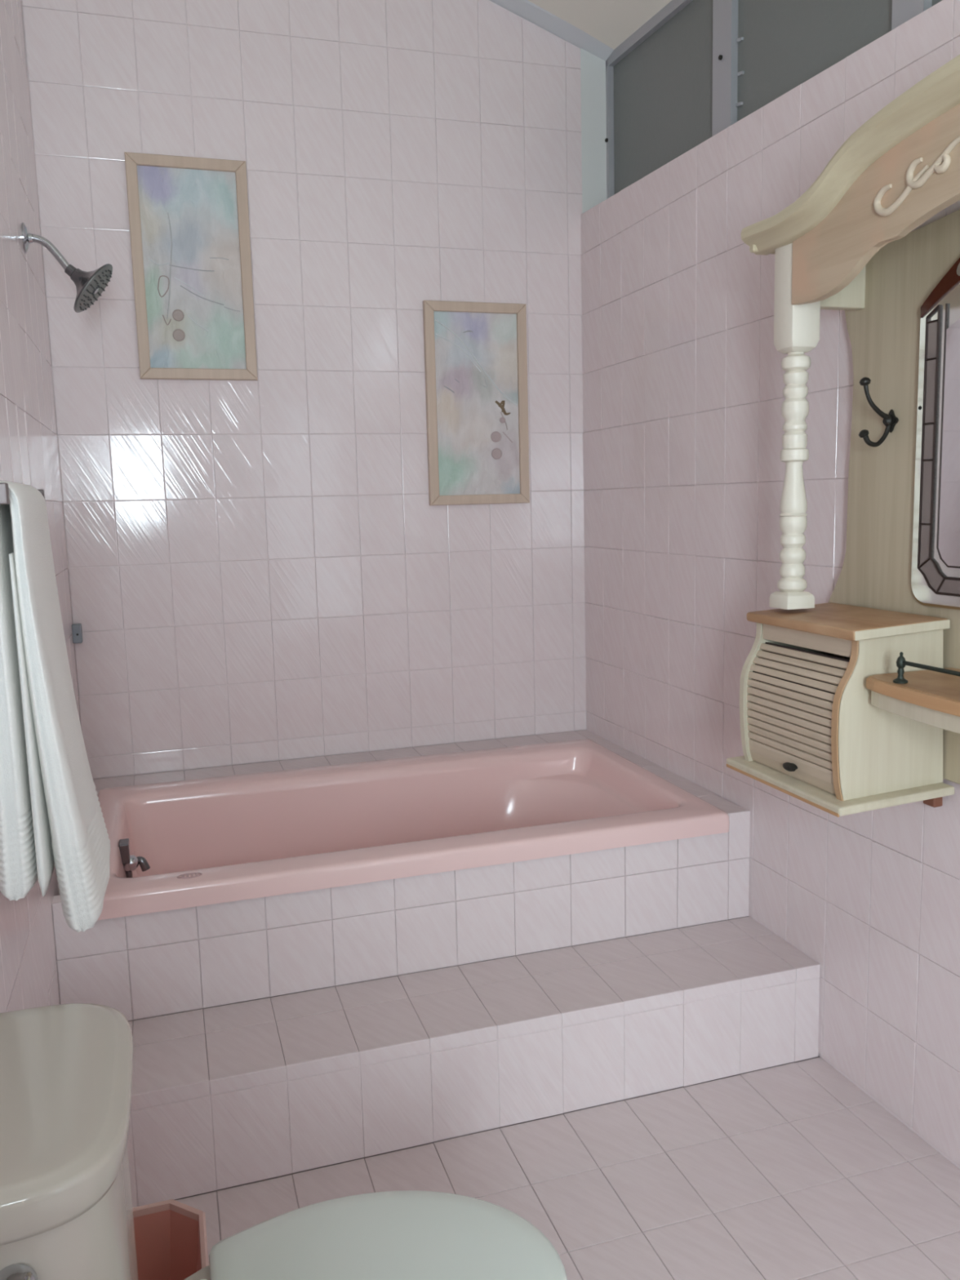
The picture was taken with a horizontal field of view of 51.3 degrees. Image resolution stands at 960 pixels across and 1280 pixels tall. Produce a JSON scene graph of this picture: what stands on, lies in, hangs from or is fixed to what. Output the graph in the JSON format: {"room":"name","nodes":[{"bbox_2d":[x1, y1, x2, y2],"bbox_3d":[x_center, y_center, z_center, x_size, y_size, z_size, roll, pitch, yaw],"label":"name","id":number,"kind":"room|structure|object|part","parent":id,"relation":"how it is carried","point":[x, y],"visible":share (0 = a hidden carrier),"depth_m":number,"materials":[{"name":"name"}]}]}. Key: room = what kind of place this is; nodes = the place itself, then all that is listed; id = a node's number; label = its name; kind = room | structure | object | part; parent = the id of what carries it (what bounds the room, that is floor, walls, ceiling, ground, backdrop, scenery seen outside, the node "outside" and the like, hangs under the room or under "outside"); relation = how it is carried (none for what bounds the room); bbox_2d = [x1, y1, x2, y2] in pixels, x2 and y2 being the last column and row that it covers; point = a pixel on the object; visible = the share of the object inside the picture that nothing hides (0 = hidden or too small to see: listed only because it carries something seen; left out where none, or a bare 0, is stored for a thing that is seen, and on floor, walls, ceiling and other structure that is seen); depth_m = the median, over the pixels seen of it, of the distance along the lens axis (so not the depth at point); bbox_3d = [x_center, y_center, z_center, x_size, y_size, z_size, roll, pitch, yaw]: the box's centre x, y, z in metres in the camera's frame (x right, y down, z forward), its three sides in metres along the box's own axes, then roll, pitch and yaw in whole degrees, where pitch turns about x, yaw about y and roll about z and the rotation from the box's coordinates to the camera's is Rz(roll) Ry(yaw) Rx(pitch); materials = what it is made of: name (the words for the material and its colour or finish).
{"room":"bathroom","nodes":[
{"label":"bathroom","id":0,"kind":"room"},
{"bbox_2d":[0,0,80,1013],"bbox_3d":[-0.699,-0.697,0.830,0.202,3.900,4.350,-4,8,-17],"label":"wall","id":1,"kind":"structure","parent":0,"point":[29,448],"depth_m":2.29,"materials":[{"name":"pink tile"}]},
{"bbox_2d":[0,482,44,504],"bbox_3d":[-0.749,-0.225,1.562,0.080,0.047,0.488,-4,8,-17],"label":"towel rail","id":2,"kind":"object","parent":1,"relation":"attached to","point":[4,490],"visible":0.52,"depth_m":1.35,"materials":[{"name":"silver metal"}]},
{"bbox_2d":[0,480,110,932],"bbox_3d":[-0.697,0.086,1.608,0.146,0.671,0.393,-4,8,-17],"label":"bath towel","id":3,"kind":"object","parent":2,"relation":"hanging from","point":[51,815],"visible":1,"depth_m":1.46,"materials":[{"name":"white fabric"}]},
{"bbox_2d":[21,222,112,312],"bbox_3d":[-1.022,-0.926,2.487,0.202,0.210,0.148,-4,8,-17],"label":"shower head","id":4,"kind":"object","parent":1,"relation":"attached to","point":[90,285],"visible":1,"depth_m":2.48},
{"bbox_3d":[-1.069,-0.957,2.478,0.110,0.092,0.022,-4,8,-17],"label":"shower arm","id":5,"kind":"part","parent":4,"relation":"part of","materials":[{"name":"silver metal"}]},
{"bbox_2d":[22,0,586,779],"bbox_3d":[-0.428,-0.965,3.267,2.200,3.750,0.162,-4,8,-17],"label":"wall","id":6,"kind":"structure","parent":0,"point":[263,570],"depth_m":3.17,"materials":[{"name":"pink tile"}]},
{"bbox_2d":[71,623,83,643],"bbox_3d":[-1.218,-0.020,3.022,0.026,0.057,0.036,-4,8,-17],"label":"wall bracket","id":7,"kind":"object","parent":6,"relation":"attached to","point":[77,631],"visible":1,"depth_m":3.01,"materials":[{"name":"grey metal"}]},
{"bbox_2d":[124,151,257,380],"bbox_3d":[-0.865,-1.115,3.012,0.346,0.643,0.020,-4,8,-17],"label":"framed picture","id":8,"kind":"object","parent":6,"relation":"attached to","point":[189,229],"visible":1,"depth_m":3.01,"materials":[{"name":"beige"}]},
{"bbox_3d":[-1.015,-1.105,2.966,0.032,0.643,0.020,-4,8,-17],"label":"frame moulding","id":9,"kind":"part","parent":8,"relation":"part of","materials":[{"name":"beige wood"}]},
{"bbox_3d":[-0.873,-1.417,2.970,0.346,0.032,0.020,-4,8,-17],"label":"frame moulding","id":10,"kind":"part","parent":8,"relation":"part of","materials":[{"name":"beige wood"}]},
{"bbox_3d":[-0.857,-0.812,3.054,0.346,0.032,0.020,-4,8,-17],"label":"frame moulding","id":11,"kind":"part","parent":8,"relation":"part of","materials":[{"name":"beige wood"}]},
{"bbox_3d":[-0.716,-1.125,3.059,0.032,0.643,0.020,-4,8,-17],"label":"frame moulding","id":12,"kind":"part","parent":8,"relation":"part of","materials":[{"name":"beige wood"}]},
{"bbox_2d":[422,300,529,505],"bbox_3d":[-0.008,-0.784,3.330,0.351,0.657,0.020,-4,8,-17],"label":"framed picture","id":13,"kind":"object","parent":6,"relation":"attached to","point":[476,354],"visible":1,"depth_m":3.33,"materials":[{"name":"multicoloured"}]},
{"bbox_3d":[-0.160,-0.774,3.283,0.032,0.657,0.020,-4,8,-17],"label":"frame moulding","id":14,"kind":"part","parent":13,"relation":"part of","materials":[{"name":"beige wood"}]},
{"bbox_3d":[-0.016,-1.093,3.287,0.351,0.032,0.020,-4,8,-17],"label":"frame moulding","id":15,"kind":"part","parent":13,"relation":"part of","materials":[{"name":"beige wood"}]},
{"bbox_3d":[0.000,-0.475,3.373,0.351,0.032,0.020,-4,8,-17],"label":"frame moulding","id":16,"kind":"part","parent":13,"relation":"part of","materials":[{"name":"beige wood"}]},
{"bbox_3d":[0.144,-0.794,3.377,0.032,0.657,0.020,-4,8,-17],"label":"frame moulding","id":17,"kind":"part","parent":13,"relation":"part of","materials":[{"name":"beige wood"}]},
{"bbox_2d":[489,0,613,61],"bbox_3d":[-0.430,-2.209,2.981,1.890,0.730,0.084,-4,8,-17],"label":"trim","id":18,"kind":"structure","parent":6,"relation":"attached to","point":[526,10],"depth_m":3.23,"materials":[{"name":"white paint"}]},
{"bbox_2d":[580,48,606,213],"bbox_3d":[0.463,-1.697,3.426,0.292,0.610,0.101,-4,8,-17],"label":"trim","id":19,"kind":"structure","parent":6,"relation":"attached to","point":[593,68],"depth_m":3.35,"materials":[{"name":"white paint"}]},
{"bbox_2d":[174,1055,959,1279],"bbox_3d":[0.375,1.223,1.424,2.450,0.121,4.750,-4,8,-17],"label":"floor","id":20,"kind":"structure","parent":0,"point":[792,1171],"depth_m":2.00,"materials":[{"name":"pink tile"}]},
{"bbox_2d":[133,1199,208,1279],"bbox_3d":[-0.530,1.048,1.495,0.251,0.251,0.251,-4,8,-17],"label":"trash can","id":21,"kind":"object","parent":20,"relation":"on","point":[171,1235],"visible":0.5,"depth_m":1.60,"materials":[{"name":"brown plastic"}]},
{"bbox_2d":[0,1003,567,1279],"bbox_3d":[-0.225,0.823,1.148,0.683,0.780,0.390,-4,8,-17],"label":"toilet","id":22,"kind":"object","parent":20,"relation":"on","point":[66,1210],"visible":1,"depth_m":1.09,"materials":[{"name":"beige ceramic"}]},
{"bbox_3d":[-0.408,0.571,0.873,0.038,0.038,0.022,-4,8,-17],"label":"flush knob","id":23,"kind":"part","parent":22,"relation":"part of","materials":[{"name":"silver metal"}]},
{"bbox_3d":[-0.464,0.478,1.029,0.202,0.052,0.366,-4,8,-17],"label":"tank lid","id":24,"kind":"part","parent":22,"relation":"part of","materials":[{"name":"beige ceramic"}]},
{"bbox_3d":[-0.463,0.669,1.054,0.182,0.353,0.332,-4,8,-17],"label":"tank","id":25,"kind":"part","parent":22,"relation":"part of","materials":[{"name":"beige ceramic"}]},
{"bbox_3d":[-0.180,1.009,1.187,0.540,0.398,0.364,-4,8,-17],"label":"bowl","id":26,"kind":"part","parent":22,"relation":"part of","materials":[{"name":"beige ceramic"}]},
{"bbox_3d":[-0.099,0.779,1.183,0.417,0.022,0.390,-4,8,-17],"label":"seat lid","id":27,"kind":"part","parent":22,"relation":"part of","materials":[{"name":"white plastic"}]},
{"bbox_2d":[51,729,820,1208],"bbox_3d":[-0.203,0.724,2.767,1.712,0.531,1.338,-4,8,-17],"label":"platform","id":28,"kind":"object","parent":20,"relation":"on","point":[274,1036],"visible":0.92,"depth_m":2.27,"materials":[{"name":"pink tile"}]},
{"bbox_2d":[97,738,729,919],"bbox_3d":[-0.239,0.647,2.825,1.600,0.409,0.908,-4,8,-17],"label":"bathtub","id":29,"kind":"object","parent":28,"relation":"in","point":[181,844],"visible":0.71,"depth_m":2.98,"materials":[{"name":"pink ceramic"}]},
{"bbox_3d":[-0.898,0.534,2.524,0.024,0.052,0.050,-4,8,-17],"label":"overflow plate","id":30,"kind":"part","parent":29,"relation":"part of","materials":[{"name":"silver metal"}]},
{"bbox_3d":[-0.893,0.605,2.542,0.018,0.056,0.024,-8,10,-41],"label":"overflow spout","id":31,"kind":"part","parent":29,"relation":"part of","materials":[{"name":"silver metal"}]},
{"bbox_3d":[-0.887,0.567,2.536,0.041,0.044,0.044,-4,8,-17],"label":"overflow knob","id":32,"kind":"part","parent":29,"relation":"part of","materials":[{"name":"silver metal"}]},
{"bbox_3d":[-0.871,0.573,2.550,0.054,0.039,0.023,-4,8,-17],"label":"overflow lever","id":33,"kind":"part","parent":29,"relation":"part of","materials":[{"name":"silver metal"}]},
{"bbox_2d":[528,0,671,49],"bbox_3d":[0.320,-1.865,1.004,2.500,1.232,4.750,-4,8,-17],"label":"ceiling","id":34,"kind":"structure","parent":0,"point":[611,22],"depth_m":3.11,"materials":[{"name":"white paint"}]},
{"bbox_2d":[581,0,959,1168],"bbox_3d":[1.136,-0.022,1.428,0.112,2.307,4.500,-4,8,-18],"label":"wall","id":35,"kind":"structure","parent":0,"point":[683,385],"depth_m":2.56,"materials":[{"name":"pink tile"}]},
{"bbox_2d":[604,0,942,199],"bbox_3d":[1.111,-1.341,1.406,0.050,0.714,4.200,-4,8,-18],"label":"window","id":36,"kind":"structure","parent":35,"relation":"in","point":[695,69],"depth_m":2.74,"materials":[{"name":"grey glass"}]},
{"bbox_3d":[0.556,-1.631,3.049,0.006,0.521,0.650,-4,8,-18],"label":"pane","id":37,"kind":"part","parent":36,"relation":"part of","materials":[{"name":"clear glass"}]},
{"bbox_3d":[0.786,-1.515,2.373,0.006,0.510,0.612,-4,8,-18],"label":"pane","id":38,"kind":"part","parent":36,"relation":"part of","materials":[{"name":"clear glass"}]},
{"bbox_3d":[1.011,-1.403,1.715,0.006,0.502,0.612,-4,8,-18],"label":"pane","id":39,"kind":"part","parent":36,"relation":"part of","materials":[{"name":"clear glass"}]},
{"bbox_2d":[740,54,959,784],"bbox_3d":[0.879,-0.278,1.512,0.258,1.205,1.396,-4,8,-17],"label":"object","id":40,"kind":"object","parent":35,"relation":"attached to","point":[846,243],"visible":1,"depth_m":1.95,"materials":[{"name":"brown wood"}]},
{"bbox_3d":[0.647,-0.441,2.054,0.069,0.750,0.069,-4,8,-17],"label":"turned post","id":41,"kind":"part","parent":40,"relation":"part of","materials":[{"name":"beige paint"}]},
{"bbox_2d":[726,602,954,817],"bbox_3d":[0.730,0.132,2.039,0.281,0.379,0.392,-4,8,-17],"label":"upper cabinet","id":42,"kind":"object","parent":40,"relation":"attached to","point":[811,732],"visible":1,"depth_m":1.91,"materials":[{"name":"beige wood"}]},
{"bbox_3d":[0.681,0.100,2.182,0.244,0.312,0.016,-4,8,-17],"label":"panel","id":43,"kind":"part","parent":42,"relation":"part of","materials":[{"name":"beige wood"}]},
{"bbox_3d":[0.623,0.255,2.006,0.020,0.017,0.038,-4,8,-17],"label":"door knob","id":44,"kind":"part","parent":42,"relation":"part of","materials":[{"name":"black metal"}]},
{"bbox_3d":[0.643,0.151,2.012,0.037,0.258,0.295,-4,8,-17],"label":"tambour door","id":45,"kind":"part","parent":42,"relation":"part of","materials":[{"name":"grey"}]},
{"bbox_3d":[0.655,-0.004,1.995,0.016,0.038,0.296,-4,8,-17],"label":"header rail","id":46,"kind":"part","parent":42,"relation":"part of","materials":[{"name":"brown wood"}]},
{"bbox_3d":[0.726,0.279,2.057,0.262,0.029,0.392,-4,8,-17],"label":"board","id":47,"kind":"part","parent":42,"relation":"part of","materials":[{"name":"beige wood"}]},
{"bbox_3d":[0.775,0.139,1.888,0.244,0.312,0.016,-4,8,-17],"label":"panel","id":48,"kind":"part","parent":42,"relation":"part of","materials":[{"name":"beige wood"}]},
{"bbox_3d":[0.729,-0.747,2.051,0.130,0.128,0.030,-4,8,-17],"label":"rail","id":49,"kind":"part","parent":40,"relation":"part of","materials":[{"name":"beige wood"}]},
{"bbox_3d":[0.772,-0.790,1.411,0.063,0.159,1.370,-4,8,-17],"label":"cornice moulding","id":50,"kind":"part","parent":40,"relation":"part of","materials":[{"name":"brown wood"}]},
{"bbox_2d":[858,377,898,447],"bbox_3d":[0.791,-0.455,1.994,0.079,0.136,0.039,-4,8,-17],"label":"coat hook","id":51,"kind":"object","parent":40,"relation":"attached to","point":[890,420],"visible":1,"depth_m":1.99,"materials":[{"name":"black metal"}]},
{"bbox_3d":[0.826,-0.440,2.007,0.006,0.046,0.039,-4,8,-17],"label":"hook plate","id":52,"kind":"part","parent":51,"relation":"part of","materials":[{"name":"black metal"}]},
{"bbox_3d":[0.995,-0.216,1.557,0.018,1.064,1.396,-4,8,-17],"label":"panel","id":53,"kind":"part","parent":40,"relation":"part of","materials":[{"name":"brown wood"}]},
{"bbox_2d":[866,675,959,716],"bbox_3d":[0.885,0.111,1.565,0.226,0.022,0.636,-4,8,-17],"label":"shelf","id":54,"kind":"object","parent":40,"relation":"attached to","point":[933,695],"depth_m":1.72,"materials":[{"name":"brown wood"}]},
{"bbox_3d":[0.812,0.068,1.536,0.008,0.008,0.470,-4,8,-17],"label":"gallery rail","id":55,"kind":"part","parent":40,"relation":"part of","materials":[{"name":"grey metal"}]},
{"bbox_2d":[911,257,959,609],"bbox_3d":[0.972,-0.388,1.528,0.020,0.744,0.852,-4,8,-17],"label":"wall mirror","id":56,"kind":"object","parent":40,"relation":"attached to","point":[935,553],"visible":1,"depth_m":1.87,"materials":[{"name":"dark red-brown wood"},{"name":"mirror glass"},{"name":"silver metal"}]},
{"bbox_3d":[0.858,-0.180,1.923,0.004,0.085,0.030,-4,8,-17],"label":"band pane","id":57,"kind":"part","parent":56,"relation":"part of","materials":[{"name":"grey glass"}]},
{"bbox_3d":[0.856,-0.282,1.909,0.004,0.121,0.030,-4,8,-17],"label":"band pane","id":58,"kind":"part","parent":56,"relation":"part of","materials":[{"name":"grey glass"}]},
{"bbox_3d":[0.853,-0.376,1.896,0.004,0.068,0.030,-4,8,-17],"label":"band pane","id":59,"kind":"part","parent":56,"relation":"part of","materials":[{"name":"grey glass"}]},
{"bbox_3d":[0.851,-0.469,1.883,0.004,0.119,0.030,-4,8,-17],"label":"band pane","id":60,"kind":"part","parent":56,"relation":"part of","materials":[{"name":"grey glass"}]},
{"bbox_3d":[0.866,-0.124,1.912,0.004,0.066,0.070,-4,8,-17],"label":"band pane","id":61,"kind":"part","parent":56,"relation":"part of","materials":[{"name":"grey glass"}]},
{"bbox_3d":[0.848,-0.561,1.871,0.004,0.068,0.030,-4,8,-17],"label":"band pane","id":62,"kind":"part","parent":56,"relation":"part of","materials":[{"name":"grey glass"}]},
{"bbox_3d":[0.962,-0.653,1.490,0.009,0.188,0.832,-4,8,-17],"label":"brown crown","id":63,"kind":"part","parent":56,"relation":"part of","materials":[{"name":"brown wood"}]},
{"bbox_3d":[0.891,-0.096,1.835,0.004,0.030,0.139,-4,8,-17],"label":"band pane","id":64,"kind":"part","parent":56,"relation":"part of","materials":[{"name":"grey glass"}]}
]}

